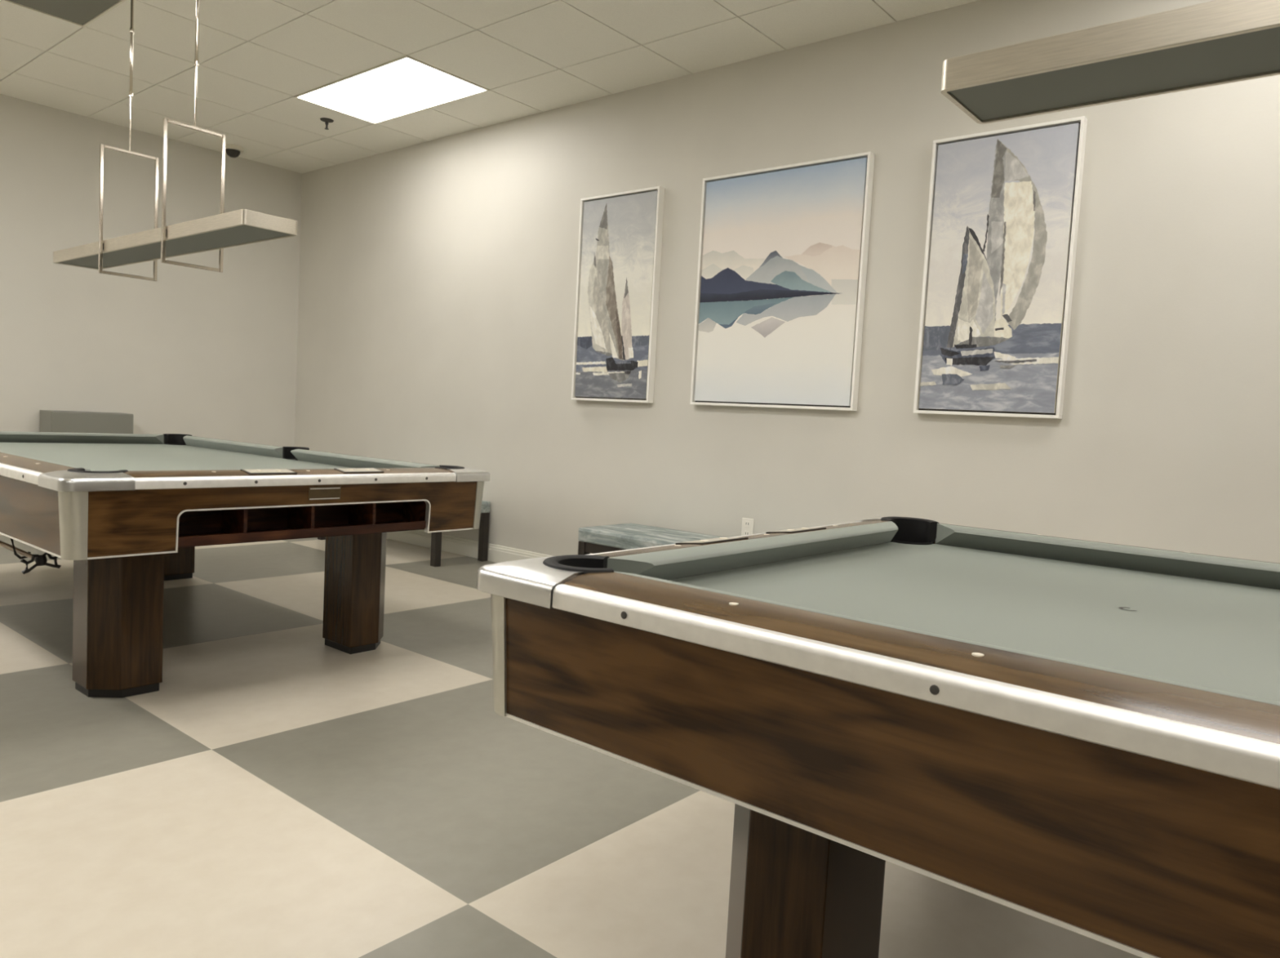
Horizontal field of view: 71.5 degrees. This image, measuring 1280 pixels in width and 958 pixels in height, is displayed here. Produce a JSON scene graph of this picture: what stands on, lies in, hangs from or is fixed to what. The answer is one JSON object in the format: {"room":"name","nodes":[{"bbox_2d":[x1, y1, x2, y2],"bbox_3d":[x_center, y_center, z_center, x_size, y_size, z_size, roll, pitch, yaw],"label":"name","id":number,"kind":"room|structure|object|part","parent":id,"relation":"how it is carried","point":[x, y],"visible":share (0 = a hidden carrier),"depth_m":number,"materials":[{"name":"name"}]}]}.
{"room":"games hall","nodes":[
{"label":"games hall","id":0,"kind":"room"},
{"bbox_2d":[0,93,302,446],"bbox_3d":[-5.388,-1.120,5.087,0.100,3.071,7.273,6,5,39],"label":"wall","id":1,"kind":"structure","parent":0,"point":[196,352],"depth_m":6.81,"materials":[{"name":"paint"}]},
{"bbox_2d":[0,0,978,173],"bbox_3d":[-0.435,-2.080,1.018,12.512,0.020,7.161,6,5,39],"label":"ceiling","id":2,"kind":"structure","parent":0,"point":[532,56],"depth_m":5.00,"materials":[{"name":"tile"}]},
{"bbox_2d":[2,0,126,27],"bbox_3d":[-2.759,-2.434,4.231,1.220,0.056,0.610,6,5,39],"label":"ceiling light","id":3,"kind":"object","parent":2,"relation":"attached to","point":[82,13],"visible":1,"depth_m":4.63,"materials":[{"name":"plastic"}]},
{"bbox_2d":[53,0,297,281],"bbox_3d":[-2.177,-1.655,4.038,2.065,1.422,0.258,6,5,39],"label":"pendant lamp","id":4,"kind":"object","parent":2,"relation":"hanging from","point":[220,231],"visible":1,"depth_m":3.88,"materials":[{"name":"silver metal"}]},
{"bbox_3d":[-2.458,-1.272,4.280,0.014,0.598,0.258,6,5,39],"label":"hanging frame","id":5,"kind":"part","parent":4,"relation":"part of","materials":[{"name":"silver metal"}]},
{"bbox_3d":[-2.421,-1.962,4.234,0.018,0.801,0.018,6,5,39],"label":"stem","id":6,"kind":"part","parent":4,"relation":"part of","materials":[{"name":"silver metal"}]},
{"bbox_3d":[-1.925,-1.214,3.838,0.014,0.598,0.258,6,5,39],"label":"hanging frame","id":7,"kind":"part","parent":4,"relation":"part of","materials":[{"name":"silver metal"}]},
{"bbox_3d":[-1.888,-1.904,3.792,0.018,0.801,0.018,6,5,39],"label":"stem","id":8,"kind":"part","parent":4,"relation":"part of","materials":[{"name":"silver metal"}]},
{"bbox_2d":[225,143,244,157],"bbox_3d":[-3.224,-2.587,7.043,0.160,0.082,0.160,6,5,39],"label":"ceiling camera","id":9,"kind":"object","parent":2,"relation":"attached to","point":[232,150],"visible":0.88,"depth_m":7.00,"materials":[{"name":"beige plastic"}]},
{"bbox_2d":[320,117,333,129],"bbox_3d":[-2.198,-2.486,6.242,0.092,0.064,0.092,6,5,39],"label":"sprinkler head","id":10,"kind":"object","parent":2,"relation":"attached to","point":[326,120],"visible":1,"depth_m":6.23},
{"bbox_2d":[293,54,489,124],"bbox_3d":[-1.589,-2.467,5.638,1.220,0.056,0.610,6,5,39],"label":"ceiling light","id":11,"kind":"object","parent":2,"relation":"attached to","point":[406,85],"visible":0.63,"depth_m":5.60,"materials":[{"name":"beige acrylic diffuser"}]},
{"bbox_2d":[940,0,1279,124],"bbox_3d":[1.459,-1.259,1.074,2.060,1.422,0.258,6,5,39],"label":"pendant lamp","id":12,"kind":"object","parent":2,"relation":"hanging from","point":[1215,42],"visible":1,"depth_m":1.55,"materials":[{"name":"silver metal"}]},
{"bbox_2d":[0,533,1142,957],"bbox_3d":[-0.603,0.999,1.223,12.712,0.120,7.373,6,5,39],"label":"floor","id":13,"kind":"structure","parent":0,"point":[281,791],"depth_m":2.32,"materials":[{"name":"tile"}]},
{"bbox_2d":[39,409,133,433],"bbox_3d":[-4.050,-0.048,6.519,0.280,0.884,0.532,6,5,39],"label":"base cabinet","id":14,"kind":"object","parent":13,"relation":"on","point":[50,420],"visible":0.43,"depth_m":6.38,"materials":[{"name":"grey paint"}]},
{"bbox_2d":[0,431,489,697],"bbox_3d":[-2.258,0.251,4.094,2.876,0.808,1.611,6,5,39],"label":"pool table","id":15,"kind":"object","parent":13,"relation":"on","point":[131,512],"visible":1,"depth_m":3.10,"materials":[{"name":"brown wood"}]},
{"bbox_3d":[-2.244,-0.048,3.046,1.180,0.035,0.022,6,5,39],"label":"rail trim","id":16,"kind":"part","parent":15,"relation":"part of","materials":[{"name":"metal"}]},
{"bbox_2d":[0,540,61,573],"bbox_3d":[-2.623,0.214,3.501,1.579,0.075,0.119,6,5,39],"label":"stick","id":17,"kind":"object","parent":15,"relation":"hanging from","point":[40,560],"visible":0.94,"depth_m":3.01,"materials":[{"name":"black metal"}]},
{"bbox_3d":[-2.204,-0.055,3.087,1.188,0.048,0.092,6,5,39],"label":"rail","id":18,"kind":"part","parent":15,"relation":"part of","materials":[{"name":"laminate"}]},
{"bbox_2d":[0,450,90,471],"bbox_3d":[-2.164,-0.052,3.149,1.159,0.058,0.054,6,5,39],"label":"cushion","id":19,"kind":"object","parent":15,"relation":"on","point":[1,452],"depth_m":2.99,"materials":[{"name":"grey fabric"}]},
{"bbox_3d":[-1.662,0.134,2.603,0.084,0.207,0.042,3,4,-5],"label":"corner post","id":20,"kind":"part","parent":15,"relation":"part of","materials":[{"name":"silver metal"}]},
{"bbox_2d":[0,431,164,444],"bbox_3d":[-3.231,-0.227,4.892,0.054,0.058,1.189,6,5,39],"label":"cushion","id":21,"kind":"object","parent":15,"relation":"on","point":[20,437],"depth_m":4.99,"materials":[{"name":"grey fabric"}]},
{"bbox_3d":[-1.824,0.399,3.113,0.215,0.630,0.215,6,5,39],"label":"leg","id":22,"kind":"part","parent":15,"relation":"part of","materials":[{"name":"brown wood"}]},
{"bbox_3d":[-2.698,0.219,5.084,0.215,0.630,0.215,6,5,39],"label":"leg","id":23,"kind":"part","parent":15,"relation":"part of","materials":[{"name":"brown wood"}]},
{"bbox_2d":[182,435,283,457],"bbox_3d":[-2.312,-0.185,4.989,1.159,0.058,0.054,6,5,39],"label":"cushion","id":24,"kind":"object","parent":15,"relation":"on","point":[220,445],"depth_m":4.93,"materials":[{"name":"grey fabric"}]},
{"bbox_3d":[-2.272,-0.191,5.051,1.188,0.048,0.092,6,5,39],"label":"rail","id":25,"kind":"part","parent":15,"relation":"part of","materials":[{"name":"fabric"}]},
{"bbox_2d":[128,467,379,471],"bbox_3d":[-1.246,-0.010,3.247,0.054,0.058,1.189,6,5,39],"label":"cushion","id":26,"kind":"object","parent":15,"relation":"on","point":[334,468],"depth_m":3.05,"materials":[{"name":"grey fabric"}]},
{"bbox_2d":[240,468,297,474],"bbox_3d":[-1.286,-0.026,3.084,0.069,0.012,0.170,6,5,39],"label":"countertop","id":27,"kind":"structure","parent":15,"relation":"on","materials":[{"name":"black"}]},
{"bbox_2d":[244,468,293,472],"bbox_3d":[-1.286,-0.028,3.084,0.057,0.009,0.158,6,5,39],"label":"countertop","id":28,"kind":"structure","parent":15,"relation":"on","point":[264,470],"depth_m":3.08,"materials":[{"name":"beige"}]},
{"bbox_3d":[-1.190,-0.008,3.200,0.092,0.048,1.235,6,5,39],"label":"rail","id":29,"kind":"part","parent":15,"relation":"part of","materials":[{"name":"laminate"}]},
{"bbox_3d":[-1.146,0.003,3.164,0.022,0.035,1.219,6,5,39],"label":"rail trim","id":30,"kind":"part","parent":15,"relation":"part of","materials":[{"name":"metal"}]},
{"bbox_3d":[-1.133,0.050,3.197,0.005,0.048,0.126,6,5,39],"label":"name plate","id":31,"kind":"part","parent":15,"relation":"part of","materials":[{"name":"brown metal"}]},
{"bbox_3d":[-1.211,0.382,3.851,0.215,0.630,0.215,6,5,39],"label":"leg","id":32,"kind":"part","parent":15,"relation":"part of","materials":[{"name":"brown wood"}]},
{"bbox_2d":[333,467,384,472],"bbox_3d":[-1.059,-0.032,3.357,0.069,0.012,0.170,6,5,39],"label":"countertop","id":33,"kind":"structure","parent":15,"relation":"on","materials":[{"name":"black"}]},
{"bbox_2d":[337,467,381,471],"bbox_3d":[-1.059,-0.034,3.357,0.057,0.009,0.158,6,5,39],"label":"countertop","id":34,"kind":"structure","parent":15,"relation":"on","point":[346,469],"depth_m":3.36,"materials":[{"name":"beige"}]},
{"bbox_2d":[290,448,439,467],"bbox_3d":[-1.319,-0.076,4.166,1.159,0.058,0.054,6,5,39],"label":"cushion","id":35,"kind":"object","parent":15,"relation":"on","point":[309,456],"depth_m":4.22,"materials":[{"name":"grey fabric"}]},
{"bbox_3d":[-1.265,-0.081,4.216,1.188,0.048,0.092,6,5,39],"label":"rail","id":36,"kind":"part","parent":15,"relation":"part of","materials":[{"name":"fabric"}]},
{"bbox_3d":[-0.686,0.106,3.777,0.042,0.207,0.084,3,4,-5],"label":"corner post","id":37,"kind":"part","parent":15,"relation":"part of","materials":[{"name":"silver metal"}]},
{"bbox_2d":[317,500,490,566],"bbox_3d":[-1.758,0.304,6.509,1.455,0.428,0.464,6,5,39],"label":"bench","id":38,"kind":"object","parent":13,"relation":"on","point":[436,537],"visible":0.23,"depth_m":6.19,"materials":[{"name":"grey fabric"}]},
{"bbox_3d":[-2.426,0.293,6.801,0.050,0.340,0.050,6,5,39],"label":"leg","id":39,"kind":"part","parent":38,"relation":"part of","materials":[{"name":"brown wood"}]},
{"bbox_3d":[-1.354,0.410,5.912,0.050,0.340,0.050,6,5,39],"label":"leg","id":40,"kind":"part","parent":38,"relation":"part of","materials":[{"name":"brown wood"}]},
{"bbox_3d":[-1.095,0.403,6.224,0.050,0.340,0.050,6,5,39],"label":"leg","id":41,"kind":"part","parent":38,"relation":"part of","materials":[{"name":"brown wood"}]},
{"bbox_2d":[480,500,490,512],"bbox_3d":[-1.749,0.135,6.498,1.455,0.088,0.464,6,5,39],"label":"seat cushion","id":42,"kind":"object","parent":38,"relation":"on","point":[486,505],"depth_m":6.18,"materials":[{"name":"grey fabric"}]},
{"bbox_2d":[577,523,723,554],"bbox_3d":[0.335,0.533,4.775,1.430,0.428,0.464,6,5,39],"label":"bench","id":43,"kind":"object","parent":13,"relation":"on","point":[604,538],"visible":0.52,"depth_m":4.91,"materials":[{"name":"teal fabric"}]},
{"bbox_3d":[-0.324,0.523,5.058,0.050,0.340,0.050,6,5,39],"label":"leg","id":44,"kind":"part","parent":43,"relation":"part of","materials":[{"name":"brown wood"}]},
{"bbox_2d":[476,516,1279,957],"bbox_3d":[1.312,0.637,1.210,2.876,0.808,1.611,6,5,39],"label":"pool table","id":45,"kind":"object","parent":13,"relation":"on","point":[1081,736],"visible":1,"depth_m":1.16,"materials":[{"name":"brown wood"}]},
{"bbox_3d":[-0.234,0.285,1.494,0.042,0.207,0.084,3,4,-5],"label":"corner post","id":46,"kind":"part","parent":45,"relation":"part of","materials":[{"name":"silver metal"}]},
{"bbox_2d":[679,537,742,542],"bbox_3d":[0.155,0.130,1.894,0.057,0.009,0.158,6,5,39],"label":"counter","id":47,"kind":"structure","parent":45,"relation":"on","point":[728,538],"depth_m":1.87,"materials":[{"name":"beige"}]},
{"bbox_2d":[675,537,748,544],"bbox_3d":[0.155,0.132,1.894,0.069,0.012,0.170,6,5,39],"label":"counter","id":48,"kind":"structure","parent":45,"relation":"on","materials":[{"name":"black"}]},
{"bbox_3d":[0.239,0.150,2.091,0.022,0.035,1.219,6,5,39],"label":"rail trim","id":49,"kind":"part","parent":45,"relation":"part of","materials":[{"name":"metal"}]},
{"bbox_3d":[0.283,0.148,2.054,0.092,0.048,1.235,6,5,39],"label":"rail","id":50,"kind":"part","parent":45,"relation":"part of","materials":[{"name":"laminate"}]},
{"bbox_2d":[607,520,897,579],"bbox_3d":[0.339,0.159,2.008,0.054,0.058,1.189,6,5,39],"label":"cushion","id":51,"kind":"object","parent":45,"relation":"on","point":[668,563],"depth_m":1.90,"materials":[{"name":"grey fabric"}]},
{"bbox_2d":[765,527,826,533],"bbox_3d":[0.382,0.126,2.167,0.069,0.012,0.170,6,5,39],"label":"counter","id":52,"kind":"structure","parent":45,"relation":"on","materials":[{"name":"black"}]},
{"bbox_2d":[772,527,821,531],"bbox_3d":[0.382,0.124,2.167,0.057,0.009,0.158,6,5,39],"label":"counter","id":53,"kind":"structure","parent":45,"relation":"on","point":[800,528],"depth_m":2.15,"materials":[{"name":"beige"}]},
{"bbox_3d":[0.258,0.623,1.462,0.215,0.630,0.215,6,5,39],"label":"leg","id":54,"kind":"part","parent":45,"relation":"part of","materials":[{"name":"brown wood"}]},
{"bbox_3d":[0.325,0.229,0.992,1.180,0.035,0.022,6,5,39],"label":"rail trim","id":55,"kind":"part","parent":45,"relation":"part of","materials":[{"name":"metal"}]},
{"bbox_3d":[0.359,0.221,1.038,1.188,0.048,0.092,6,5,39],"label":"rail","id":56,"kind":"part","parent":45,"relation":"part of","materials":[{"name":"laminate"}]},
{"bbox_2d":[613,570,1279,706],"bbox_3d":[0.412,0.225,1.089,1.159,0.058,0.054,6,5,39],"label":"cushion","id":57,"kind":"object","parent":45,"relation":"on","point":[1261,701],"depth_m":1.06,"materials":[{"name":"grey fabric"}]},
{"bbox_2d":[935,523,1279,589],"bbox_3d":[1.257,0.201,2.105,1.159,0.058,0.054,6,5,39],"label":"cushion","id":58,"kind":"object","parent":45,"relation":"on","point":[1255,573],"depth_m":2.18,"materials":[{"name":"grey fabric"}]},
{"bbox_3d":[1.298,0.195,2.167,1.188,0.048,0.092,6,5,39],"label":"rail","id":59,"kind":"part","parent":45,"relation":"part of","materials":[{"name":"fabric"}]},
{"bbox_2d":[294,0,1279,563],"bbox_3d":[1.806,-0.656,3.910,12.712,3.071,0.100,6,5,39],"label":"wall","id":60,"kind":"structure","parent":0,"point":[437,278],"depth_m":4.57,"materials":[{"name":"paint"}]},
{"bbox_2d":[386,529,552,562],"bbox_3d":[1.692,0.815,3.966,12.512,0.121,0.014,6,5,39],"label":"baseboard","id":61,"kind":"structure","parent":60,"relation":"attached to","point":[459,545],"depth_m":6.42,"materials":[{"name":"white paint"}]},
{"bbox_2d":[571,186,664,403],"bbox_3d":[-0.146,-1.102,5.426,0.632,1.256,0.050,6,5,39],"label":"framed picture","id":62,"kind":"object","parent":60,"relation":"attached to","point":[620,233],"visible":1,"depth_m":5.39,"materials":[{"name":"white"}]},
{"bbox_2d":[741,517,754,535],"bbox_3d":[0.588,0.275,4.874,0.076,0.120,0.010,6,5,39],"label":"wall outlet","id":63,"kind":"object","parent":60,"relation":"attached to","point":[747,528],"visible":0.73,"depth_m":4.87,"materials":[{"name":"white plastic"}]},
{"bbox_2d":[744,530,749,534],"bbox_3d":[0.585,0.302,4.873,0.034,0.036,0.003,6,5,39],"label":"socket","id":64,"kind":"object","parent":63,"relation":"attached to","point":[746,532],"depth_m":4.87,"materials":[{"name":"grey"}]},
{"bbox_2d":[744,520,750,527],"bbox_3d":[0.588,0.248,4.870,0.034,0.036,0.003,6,5,39],"label":"socket","id":65,"kind":"object","parent":63,"relation":"attached to","point":[747,523],"depth_m":4.87,"materials":[{"name":"grey plastic"}]},
{"bbox_2d":[689,151,875,410],"bbox_3d":[0.719,-1.009,4.709,1.005,1.259,0.050,6,5,39],"label":"framed picture","id":66,"kind":"object","parent":60,"relation":"attached to","point":[783,258],"visible":1,"depth_m":4.66,"materials":[{"name":"white"}]},
{"bbox_2d":[913,115,1087,418],"bbox_3d":[1.592,-0.916,3.985,0.648,1.264,0.050,6,5,39],"label":"framed picture","id":67,"kind":"object","parent":60,"relation":"attached to","point":[1004,204],"visible":1,"depth_m":3.95,"materials":[{"name":"white"}]}
]}

